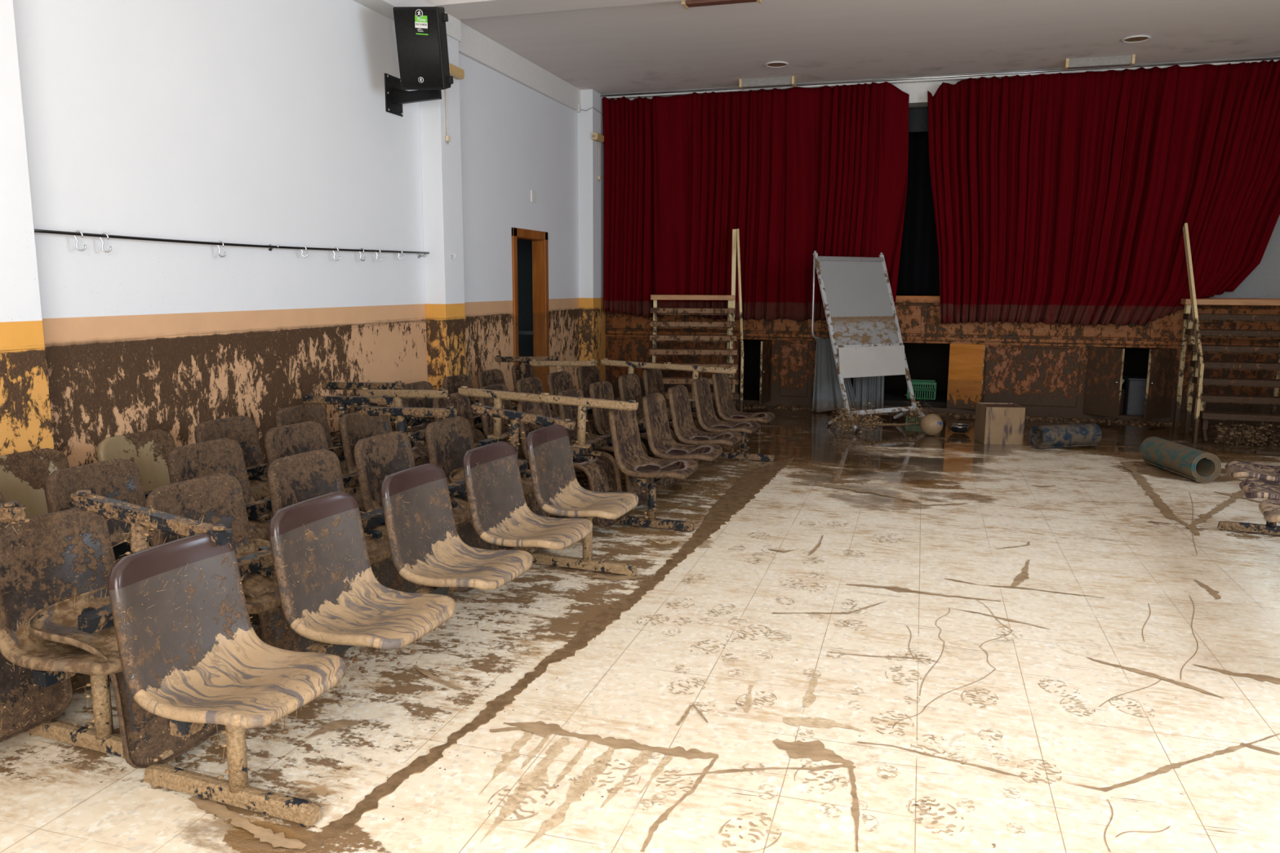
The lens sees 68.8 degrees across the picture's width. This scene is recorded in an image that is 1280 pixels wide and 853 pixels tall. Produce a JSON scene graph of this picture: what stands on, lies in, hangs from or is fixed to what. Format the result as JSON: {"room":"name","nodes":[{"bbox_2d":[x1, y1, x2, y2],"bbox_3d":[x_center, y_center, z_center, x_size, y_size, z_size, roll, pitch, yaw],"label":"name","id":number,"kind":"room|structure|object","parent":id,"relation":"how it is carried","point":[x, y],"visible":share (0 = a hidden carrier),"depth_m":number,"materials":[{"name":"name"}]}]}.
{"room":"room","nodes":[
{"label":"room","id":0,"kind":"room"},
{"bbox_2d":[0,0,53,455],"bbox_3d":[-3.042,-1.079,4.210,0.200,3.930,0.490,3,9,17],"label":"pillar","id":1,"kind":"structure","parent":0,"point":[25,416],"depth_m":4.36,"materials":[{"name":"paint"}]},
{"bbox_2d":[13,0,578,467],"bbox_3d":[-1.977,-1.729,8.482,0.250,3.930,8.620,3,9,17],"label":"wall","id":2,"kind":"structure","parent":0,"point":[242,122],"depth_m":6.12,"materials":[{"name":"paint"}]},
{"bbox_2d":[34,228,429,258],"bbox_3d":[-2.457,-1.226,6.376,0.075,0.058,3.970,3,9,17],"label":"wall rail","id":3,"kind":"object","parent":2,"relation":"attached to","point":[269,246],"visible":0.98,"depth_m":5.73,"materials":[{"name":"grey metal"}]},
{"bbox_2d":[73,230,86,251],"bbox_3d":[-2.900,-0.962,4.839,0.056,0.106,0.009,-8,12,-43],"label":"s-hook","id":4,"kind":"object","parent":3,"relation":"hanging from","point":[79,231],"visible":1,"depth_m":4.83,"materials":[{"name":"silver metal"}]},
{"bbox_2d":[99,231,111,252],"bbox_3d":[-2.853,-0.983,4.990,0.056,0.106,0.009,-6,11,-35],"label":"s-hook","id":5,"kind":"object","parent":3,"relation":"hanging from","point":[103,233],"visible":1,"depth_m":4.98,"materials":[{"name":"silver metal"}]},
{"bbox_2d":[217,240,226,257],"bbox_3d":[-2.604,-1.104,5.816,0.009,0.101,0.056,7,11,36],"label":"s-hook","id":6,"kind":"object","parent":3,"relation":"hanging from","point":[224,255],"visible":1,"depth_m":5.81,"materials":[{"name":"silver metal"}]},
{"bbox_2d":[300,245,308,257],"bbox_3d":[-2.365,-1.235,6.587,0.056,0.081,0.009,-2,9,-13],"label":"s-hook","id":7,"kind":"object","parent":3,"relation":"hanging from","point":[301,246],"visible":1,"depth_m":6.58,"materials":[{"name":"silver metal"}]},
{"bbox_2d":[332,246,340,260],"bbox_3d":[-2.257,-1.284,6.949,0.056,0.101,0.009,-4,10,-28],"label":"s-hook","id":8,"kind":"object","parent":3,"relation":"hanging from","point":[335,246],"visible":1,"depth_m":6.94,"materials":[{"name":"silver metal"}]},
{"bbox_2d":[359,248,365,261],"bbox_3d":[-2.160,-1.338,7.271,0.009,0.101,0.056,8,12,41],"label":"s-hook","id":9,"kind":"object","parent":3,"relation":"hanging from","point":[360,248],"visible":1,"depth_m":7.26,"materials":[{"name":"silver metal"}]},
{"bbox_2d":[375,248,382,261],"bbox_3d":[-2.093,-1.374,7.488,0.056,0.101,0.009,-5,10,-33],"label":"s-hook","id":10,"kind":"object","parent":3,"relation":"hanging from","point":[376,249],"visible":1,"depth_m":7.48,"materials":[{"name":"silver metal"}]},
{"bbox_2d":[397,249,404,259],"bbox_3d":[-1.997,-1.435,7.796,0.056,0.081,0.009,-1,9,-8],"label":"s-hook","id":11,"kind":"object","parent":3,"relation":"hanging from","point":[397,250],"visible":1,"depth_m":7.79,"materials":[{"name":"silver metal"}]},
{"bbox_2d":[353,0,461,41],"bbox_3d":[-2.335,-3.192,6.220,0.230,0.175,4.450,3,9,17],"label":"trim","id":12,"kind":"structure","parent":2,"relation":"attached to","point":[384,7],"depth_m":7.47,"materials":[{"name":"white paint"}]},
{"bbox_2d":[384,72,441,116],"bbox_3d":[-1.821,-2.715,7.630,0.446,0.300,0.250,3,9,17],"label":"bracket","id":13,"kind":"object","parent":2,"relation":"attached to","point":[395,96],"visible":0.84,"depth_m":7.62,"materials":[{"name":"black metal"}]},
{"bbox_2d":[392,6,453,89],"bbox_3d":[-1.657,-2.935,7.241,0.367,0.654,0.528,1,9,3],"label":"loudspeaker","id":14,"kind":"object","parent":13,"relation":"attached to","point":[421,39],"visible":1,"depth_m":7.08,"materials":[{"name":"black plastic"}]},
{"bbox_2d":[458,22,581,111],"bbox_3d":[-1.274,-3.812,10.001,0.055,0.265,3.560,3,9,17],"label":"ceiling beam","id":15,"kind":"structure","parent":2,"relation":"attached to","point":[475,46],"depth_m":9.82,"materials":[{"name":"white paint"}]},
{"bbox_2d":[511,227,549,405],"bbox_3d":[-1.296,-1.148,10.639,0.165,2.135,0.970,3,9,17],"label":"door","id":16,"kind":"structure","parent":2,"relation":"in","point":[539,238],"depth_m":10.93,"materials":[{"name":"brown wood"}]},
{"bbox_2d":[530,190,536,202],"bbox_3d":[-1.196,-2.588,10.512,0.016,0.130,0.130,3,9,17],"label":"blank plate","id":17,"kind":"object","parent":2,"relation":"attached to","point":[533,193],"visible":1,"depth_m":10.49,"materials":[{"name":"white paint"}]},
{"bbox_2d":[575,103,581,112],"bbox_3d":[-0.769,-3.961,11.631,0.050,0.090,0.070,3,9,17],"label":"junction box","id":18,"kind":"object","parent":2,"relation":"attached to","point":[579,110],"visible":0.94,"depth_m":11.61,"materials":[{"name":"white paint"}]},
{"bbox_2d":[419,35,466,390],"bbox_3d":[-1.766,-1.716,8.404,0.200,3.930,0.370,3,9,17],"label":"pillar","id":19,"kind":"structure","parent":0,"point":[441,161],"depth_m":8.29,"materials":[{"name":"paint"}]},
{"bbox_2d":[448,62,464,79],"bbox_3d":[-1.625,-3.098,8.152,0.081,0.085,0.258,3,9,17],"label":"emergency light","id":20,"kind":"object","parent":19,"relation":"attached to","point":[457,73],"visible":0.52,"depth_m":8.13,"materials":[{"name":"beige plastic"}]},
{"bbox_2d":[444,88,449,143],"bbox_3d":[-1.675,-2.761,8.113,0.028,0.595,0.040,3,9,17],"label":"plug","id":21,"kind":"object","parent":20,"relation":"hanging from","point":[447,137],"visible":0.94,"depth_m":8.13,"materials":[{"name":"beige plastic"}]},
{"bbox_2d":[516,239,533,367],"bbox_3d":[-1.956,-1.644,11.330,1.580,3.100,3.600,3,9,17],"label":"wall","id":22,"kind":"structure","parent":0,"point":[525,295],"depth_m":12.88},
{"bbox_2d":[518,330,533,334],"bbox_3d":[-1.524,-1.118,11.046,0.540,1.950,0.040,3,9,17],"label":"trim","id":23,"kind":"structure","parent":22,"relation":"attached to","point":[520,332],"depth_m":10.98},
{"bbox_2d":[577,88,605,381],"bbox_3d":[-0.621,-2.287,12.168,0.200,3.930,0.500,3,9,17],"label":"pillar","id":24,"kind":"structure","parent":0,"point":[592,316],"depth_m":11.96,"materials":[{"name":"paint"}]},
{"bbox_2d":[591,132,604,142],"bbox_3d":[-0.530,-3.635,11.752,0.081,0.085,0.258,3,9,17],"label":"emergency light","id":25,"kind":"object","parent":24,"relation":"attached to","point":[597,137],"visible":1,"depth_m":11.67,"materials":[{"name":"beige plastic"}]},
{"bbox_2d":[597,142,600,181],"bbox_3d":[-0.519,-3.377,11.904,0.028,0.495,0.040,3,9,17],"label":"plug","id":26,"kind":"object","parent":25,"relation":"hanging from","point":[598,175],"visible":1,"depth_m":11.91,"materials":[{"name":"beige plastic"}]},
{"bbox_2d":[596,133,604,141],"bbox_3d":[-0.496,-3.633,11.746,0.012,0.070,0.240,3,9,16],"label":"diffuser","id":27,"kind":"object","parent":25,"relation":"attached to","point":[600,137],"depth_m":11.73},
{"bbox_2d":[0,383,1279,852],"bbox_3d":[1.944,0.558,6.649,8.600,0.001,16.050,3,9,17],"label":"floor","id":28,"kind":"structure","parent":0,"point":[56,797],"depth_m":3.64,"materials":[{"name":"stone"}]},
{"bbox_2d":[0,404,333,522],"bbox_3d":[-2.417,0.435,4.744,0.677,0.808,2.889,4,9,21],"label":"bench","id":29,"kind":"object","parent":28,"relation":"on","point":[24,475],"visible":0.38,"depth_m":4.79,"materials":[{"name":"paint"}]},
{"bbox_2d":[47,393,395,510],"bbox_3d":[-2.258,0.368,4.608,0.685,0.800,2.896,4,9,21],"label":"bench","id":30,"kind":"object","parent":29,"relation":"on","point":[258,477],"visible":0.11,"depth_m":5.64,"materials":[{"name":"paint"}]},
{"bbox_2d":[0,411,392,542],"bbox_3d":[-1.951,0.472,4.516,0.666,0.807,2.899,4,9,21],"label":"row of chairs","id":31,"kind":"object","parent":28,"relation":"on","point":[118,479],"visible":0.3,"depth_m":4.50,"materials":[{"name":"paint"}]},
{"bbox_2d":[0,404,457,742],"bbox_3d":[-1.790,0.444,4.212,0.685,0.801,2.900,4,9,21],"label":"row of chairs","id":32,"kind":"object","parent":28,"relation":"on","point":[24,706],"visible":0.12,"depth_m":3.20,"materials":[{"name":"paint"}]},
{"bbox_2d":[0,416,534,765],"bbox_3d":[-1.377,0.524,4.190,0.662,0.811,2.882,4,9,21],"label":"row of chairs","id":33,"kind":"object","parent":28,"relation":"on","point":[56,557],"visible":0.5,"depth_m":3.22,"materials":[{"name":"paint"}]},
{"bbox_2d":[27,402,575,768],"bbox_3d":[-1.143,0.474,4.181,0.680,0.842,2.898,4,9,21],"label":"row of chairs","id":34,"kind":"object","parent":28,"relation":"on","point":[80,621],"visible":0.34,"depth_m":3.07,"materials":[{"name":"paint"}]},
{"bbox_2d":[71,448,674,820],"bbox_3d":[-1.003,0.575,6.089,2.759,0.286,6.454,3,9,17],"label":"debris","id":35,"kind":"object","parent":28,"relation":"on","point":[74,682],"visible":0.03,"depth_m":3.70,"materials":[{"name":"soil"}]},
{"bbox_2d":[107,424,639,827],"bbox_3d":[-0.795,0.580,3.872,0.662,0.802,2.882,4,9,21],"label":"row of chairs","id":36,"kind":"object","parent":28,"relation":"on","point":[192,655],"visible":1,"depth_m":3.14,"materials":[{"name":"paint"}]},
{"bbox_2d":[348,363,551,431],"bbox_3d":[-1.375,-0.023,7.775,0.675,0.807,2.900,3,9,19],"label":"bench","id":37,"kind":"object","parent":28,"relation":"on","point":[493,376],"visible":0.12,"depth_m":7.80,"materials":[{"name":"paint"}]},
{"bbox_2d":[321,354,558,444],"bbox_3d":[-1.510,-0.105,7.638,0.685,0.802,2.905,3,9,20],"label":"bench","id":38,"kind":"object","parent":37,"relation":"on","point":[419,422],"visible":0.19,"depth_m":6.83,"materials":[{"name":"paint"}]},
{"bbox_2d":[358,359,597,465],"bbox_3d":[-1.122,-0.039,7.230,0.663,0.807,2.906,3,9,19],"label":"row of chairs","id":39,"kind":"object","parent":28,"relation":"on","point":[419,446],"visible":0.11,"depth_m":6.15,"materials":[{"name":"paint"}]},
{"bbox_2d":[432,365,600,442],"bbox_3d":[-0.759,0.008,7.589,0.662,0.807,2.899,3,9,19],"label":"row of chairs","id":40,"kind":"object","parent":28,"relation":"on","point":[559,381],"visible":0.18,"depth_m":7.43,"materials":[{"name":"paint"}]},
{"bbox_2d":[273,456,795,852],"bbox_3d":[0.210,0.721,5.517,0.292,0.004,6.427,3,9,20],"label":"trail","id":41,"kind":"object","parent":28,"relation":"on","point":[752,482],"visible":1,"depth_m":4.08,"materials":[{"name":"brown soil"}]},
{"bbox_2d":[516,368,695,521],"bbox_3d":[-0.155,0.050,7.335,0.668,0.807,2.911,3,9,19],"label":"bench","id":42,"kind":"object","parent":28,"relation":"on","point":[629,388],"visible":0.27,"depth_m":7.25,"materials":[{"name":"paint"}]},
{"bbox_2d":[457,358,668,477],"bbox_3d":[-0.478,-0.021,7.247,0.651,0.808,2.906,3,9,19],"label":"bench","id":43,"kind":"object","parent":42,"relation":"on","point":[500,434],"visible":0.12,"depth_m":6.13,"materials":[{"name":"paint"}]},
{"bbox_2d":[478,535,865,848],"bbox_3d":[0.327,0.937,4.116,1.202,0.001,3.263,2,9,10],"label":"mud drags","id":44,"kind":"object","parent":28,"relation":"on","point":[540,771],"visible":1,"depth_m":3.04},
{"bbox_2d":[608,373,775,532],"bbox_3d":[0.438,0.094,7.081,0.693,0.805,2.909,3,9,19],"label":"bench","id":45,"kind":"object","parent":28,"relation":"on","point":[679,463],"visible":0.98,"depth_m":6.58,"materials":[{"name":"paint"}]},
{"bbox_2d":[539,362,737,528],"bbox_3d":[0.086,0.033,6.981,0.653,0.808,2.912,3,9,19],"label":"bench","id":46,"kind":"object","parent":45,"relation":"on","point":[601,468],"visible":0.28,"depth_m":5.90,"materials":[{"name":"paint"}]},
{"bbox_2d":[648,228,743,412],"bbox_3d":[0.654,-1.247,11.076,1.075,2.215,1.228,1,9,2],"label":"steps","id":47,"kind":"structure","parent":28,"relation":"on","point":[730,311],"depth_m":11.18,"materials":[{"name":"brown wood"}]},
{"bbox_2d":[188,461,1279,852],"bbox_3d":[1.873,0.741,5.412,3.101,0.008,7.952,6,10,33],"label":"smear","id":48,"kind":"object","parent":28,"relation":"on","point":[815,750],"visible":0.93,"depth_m":3.20,"materials":[{"name":"brown soil"}]},
{"bbox_2d":[487,520,1155,852],"bbox_3d":[0.909,0.908,4.320,2.399,0.001,3.849,3,9,17],"label":"print","id":49,"kind":"object","parent":28,"relation":"on","point":[548,787],"visible":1,"depth_m":3.06},
{"bbox_2d":[812,337,858,412],"bbox_3d":[2.376,-0.612,11.287,0.563,0.891,0.169,3,9,17],"label":"cloth","id":50,"kind":"object","parent":28,"relation":"on","point":[827,393],"visible":0.71,"depth_m":11.33,"materials":[{"name":"grey fabric"}]},
{"bbox_2d":[811,250,924,433],"bbox_3d":[2.550,-0.967,10.289,1.111,1.915,0.875,-5,10,-29],"label":"easel","id":51,"kind":"object","parent":28,"relation":"on","point":[862,320],"visible":0.88,"depth_m":10.36,"materials":[{"name":"metal"}]},
{"bbox_2d":[853,375,884,410],"bbox_3d":[2.760,-0.609,11.279,0.382,0.890,0.148,3,9,17],"label":"cloth","id":52,"kind":"object","parent":28,"relation":"on","point":[872,388],"visible":0.4,"depth_m":11.29,"materials":[{"name":"grey fabric"}]},
{"bbox_2d":[826,397,933,434],"bbox_3d":[2.704,-0.116,10.021,1.450,0.435,0.634,-4,10,-25],"label":"reeds","id":53,"kind":"object","parent":28,"relation":"on","point":[843,420],"visible":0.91,"depth_m":9.88,"materials":[{"name":"plant"}]},
{"bbox_2d":[862,417,951,426],"bbox_3d":[2.849,-0.042,9.884,1.068,0.058,0.096,-2,9,-15],"label":"stalk","id":54,"kind":"object","parent":53,"relation":"on","point":[864,424],"visible":0.72,"depth_m":9.82,"materials":[{"name":"plant"}]},
{"bbox_2d":[883,390,946,407],"bbox_3d":[3.584,-0.360,12.375,1.800,0.095,1.200,3,9,17],"label":"shelf","id":55,"kind":"object","parent":28,"relation":"on","point":[891,397],"visible":0.14,"depth_m":11.95,"materials":[{"name":"black"}]},
{"bbox_2d":[906,379,936,399],"bbox_3d":[3.637,-0.479,12.076,0.352,0.220,0.316,3,9,17],"label":"plastic crate","id":56,"kind":"object","parent":55,"relation":"on","point":[916,382],"visible":0.91,"depth_m":11.94,"materials":[{"name":"green plastic"}]},
{"bbox_2d":[920,413,942,435],"bbox_3d":[3.016,-0.017,9.674,0.230,0.230,0.230,3,9,17],"label":"ball","id":57,"kind":"object","parent":28,"relation":"on","point":[931,424],"visible":1,"depth_m":9.60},
{"bbox_2d":[604,295,1279,426],"bbox_3d":[3.499,-0.853,11.231,8.360,1.415,0.553,3,9,17],"label":"stage","id":58,"kind":"object","parent":28,"relation":"on","point":[1058,370],"visible":0.69,"depth_m":11.07,"materials":[{"name":"brown wood"}]},
{"bbox_2d":[947,423,972,432],"bbox_3d":[3.372,0.023,9.857,0.240,0.076,0.240,3,9,17],"label":"metal bowl","id":59,"kind":"object","parent":28,"relation":"on","point":[956,428],"visible":1,"depth_m":9.79,"materials":[{"name":"silver metal"}]},
{"bbox_2d":[712,402,1257,430],"bbox_3d":[3.630,-0.133,11.174,6.644,0.086,0.557,3,9,17],"label":"bank","id":60,"kind":"object","parent":28,"relation":"on","point":[1131,422],"visible":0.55,"depth_m":10.91,"materials":[{"name":"brown soil"}]},
{"bbox_2d":[973,402,1025,444],"bbox_3d":[3.581,-0.032,9.320,0.370,0.370,0.370,1,9,5],"label":"box","id":61,"kind":"object","parent":28,"relation":"on","point":[995,423],"visible":1,"depth_m":9.15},
{"bbox_2d":[1029,423,1102,448],"bbox_3d":[4.093,0.090,8.996,0.640,0.221,0.215,-2,9,-14],"label":"rolled mat","id":62,"kind":"object","parent":28,"relation":"on","point":[1077,435],"visible":1,"depth_m":8.92,"materials":[{"name":"rubber"}]},
{"bbox_2d":[1119,388,1124,414],"bbox_3d":[5.726,-0.305,11.330,0.200,0.320,0.160,0,9,-3],"label":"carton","id":63,"kind":"object","parent":28,"relation":"on","point":[1122,393],"visible":0.14,"depth_m":11.26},
{"bbox_2d":[1123,376,1146,415],"bbox_3d":[5.973,-0.355,11.205,0.290,0.460,0.250,3,9,17],"label":"tub","id":64,"kind":"object","parent":28,"relation":"on","point":[1135,387],"visible":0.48,"depth_m":11.12,"materials":[{"name":"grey plastic"}]},
{"bbox_2d":[1139,436,1221,483],"bbox_3d":[4.481,0.268,7.783,0.235,0.241,0.800,0,9,1],"label":"rolled mat","id":65,"kind":"object","parent":28,"relation":"on","point":[1201,466],"visible":1,"depth_m":7.59,"materials":[{"name":"rubber"}]},
{"bbox_2d":[1173,222,1279,443],"bbox_3d":[6.191,-0.984,9.521,1.075,2.215,1.228,3,9,17],"label":"steps","id":66,"kind":"structure","parent":28,"relation":"on","point":[1197,366],"depth_m":9.58,"materials":[{"name":"brown wood"}]},
{"bbox_2d":[1207,413,1279,447],"bbox_3d":[6.191,0.081,9.130,1.161,0.424,0.442,3,9,17],"label":"reeds","id":67,"kind":"object","parent":28,"relation":"on","point":[1221,434],"visible":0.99,"depth_m":9.17,"materials":[{"name":"plant"}]},
{"bbox_2d":[1217,460,1279,535],"bbox_3d":[3.503,0.465,4.722,0.664,0.808,2.899,4,10,24],"label":"row of chairs","id":68,"kind":"object","parent":28,"relation":"on","point":[1264,482],"visible":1,"depth_m":5.69,"materials":[{"name":"paint"}]},
{"bbox_2d":[1254,450,1279,455],"bbox_3d":[5.933,0.253,8.637,0.420,0.030,0.050,4,9,22],"label":"batten","id":69,"kind":"object","parent":28,"relation":"on","point":[1258,452],"visible":1,"depth_m":8.66,"materials":[{"name":"beige paint"}]},
{"bbox_2d":[608,76,1011,107],"bbox_3d":[3.601,-3.954,11.053,8.360,0.260,0.300,3,9,17],"label":"wall","id":70,"kind":"structure","parent":0,"point":[917,91],"depth_m":11.00,"materials":[{"name":"white paint"}]},
{"bbox_2d":[459,0,1279,94],"bbox_3d":[2.032,-3.409,6.099,9.300,0.150,16.300,3,9,17],"label":"ceiling","id":71,"kind":"structure","parent":0,"point":[666,46],"depth_m":9.10,"materials":[{"name":"paint"}]},
{"bbox_2d":[425,0,684,19],"bbox_3d":[2.228,-3.415,6.868,8.560,0.110,0.430,3,9,17],"label":"ceiling beam","id":72,"kind":"structure","parent":71,"relation":"attached to","point":[459,9],"depth_m":7.82,"materials":[{"name":"paint"}]},
{"bbox_2d":[680,0,761,8],"bbox_3d":[0.673,-3.546,7.728,0.646,0.095,0.165,3,9,17],"label":"strip light","id":73,"kind":"object","parent":71,"relation":"attached to","point":[686,4],"visible":0.99,"depth_m":7.73,"materials":[{"name":"beige plastic"}]},
{"bbox_2d":[738,75,795,89],"bbox_3d":[1.499,-4.042,10.992,0.646,0.095,0.165,3,9,17],"label":"strip light","id":74,"kind":"object","parent":71,"relation":"attached to","point":[791,80],"visible":1,"depth_m":10.94,"materials":[{"name":"beige plastic"}]},
{"bbox_2d":[764,61,788,67],"bbox_3d":[1.497,-3.960,10.224,0.260,0.016,0.260,3,9,17],"label":"recessed light","id":75,"kind":"object","parent":71,"relation":"in","point":[774,64],"visible":1,"depth_m":10.24,"materials":[{"name":"white paint"}]},
{"bbox_2d":[908,106,928,132],"bbox_3d":[3.627,-3.896,11.502,8.360,0.510,0.050,3,9,17],"label":"stage border","id":76,"kind":"object","parent":71,"relation":"hanging from","point":[917,116],"depth_m":11.55,"materials":[{"name":"grey fabric"}]},
{"bbox_2d":[600,57,1279,96],"bbox_3d":[3.453,-4.010,10.720,8.260,0.024,0.024,3,9,17],"label":"track","id":77,"kind":"object","parent":71,"relation":"attached to","point":[1265,58],"visible":0.85,"depth_m":10.63,"materials":[{"name":"silver metal"}]},
{"bbox_2d":[602,81,909,320],"bbox_3d":[1.328,-2.721,11.570,3.793,2.789,0.225,3,9,17],"label":"stage curtain","id":78,"kind":"object","parent":77,"relation":"hanging from","point":[799,171],"visible":0.94,"depth_m":11.53,"materials":[{"name":"red fabric"}]},
{"bbox_2d":[927,59,1279,325],"bbox_3d":[5.237,-2.522,10.402,4.023,2.798,0.209,3,9,17],"label":"stage curtain","id":79,"kind":"object","parent":77,"relation":"hanging from","point":[1066,198],"visible":1,"depth_m":10.41,"materials":[{"name":"red fabric"}]},
{"bbox_2d":[1063,54,1135,71],"bbox_3d":[4.869,-3.863,9.920,0.666,0.095,0.165,3,9,17],"label":"strip light","id":80,"kind":"object","parent":71,"relation":"attached to","point":[1128,60],"visible":1,"depth_m":9.88,"materials":[{"name":"beige plastic"}]},
{"bbox_2d":[1121,35,1151,42],"bbox_3d":[4.830,-3.773,9.101,0.260,0.016,0.260,3,9,17],"label":"recessed light","id":81,"kind":"object","parent":71,"relation":"in","point":[1136,38],"visible":1,"depth_m":9.11,"materials":[{"name":"white paint"}]},
{"bbox_2d":[896,293,939,295],"bbox_3d":[3.877,-3.028,12.578,9.010,2.550,2.880,3,9,17],"label":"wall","id":82,"kind":"structure","parent":0,"point":[896,294],"depth_m":13.99,"materials":[{"name":"black"}]},
{"bbox_2d":[896,132,939,294],"bbox_3d":[3.797,-2.932,12.342,8.300,2.350,0.158,3,9,17],"label":"curtain","id":83,"kind":"object","parent":82,"relation":"hanging from","point":[918,273],"visible":0.05,"depth_m":12.41,"materials":[{"name":"black fabric"}]},
{"bbox_2d":[738,339,1155,397],"bbox_3d":[3.834,-1.016,12.685,8.560,1.300,2.480,3,9,17],"label":"stage openings","id":84,"kind":"structure","parent":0,"point":[930,362],"depth_m":13.79,"materials":[{"name":"black"}]},
{"bbox_2d":[1205,214,1279,298],"bbox_3d":[6.990,-2.637,10.185,1.250,2.570,0.270,3,9,17],"label":"wall","id":85,"kind":"structure","parent":0,"point":[1264,282],"depth_m":10.24,"materials":[{"name":"white paint"}]},
{"bbox_2d":[601,56,1279,98],"bbox_3d":[3.521,-4.018,10.772,8.360,0.050,0.060,3,9,17],"label":"trim","id":86,"kind":"structure","parent":85,"relation":"attached to","point":[1268,60],"depth_m":10.81,"materials":[{"name":"white paint"}]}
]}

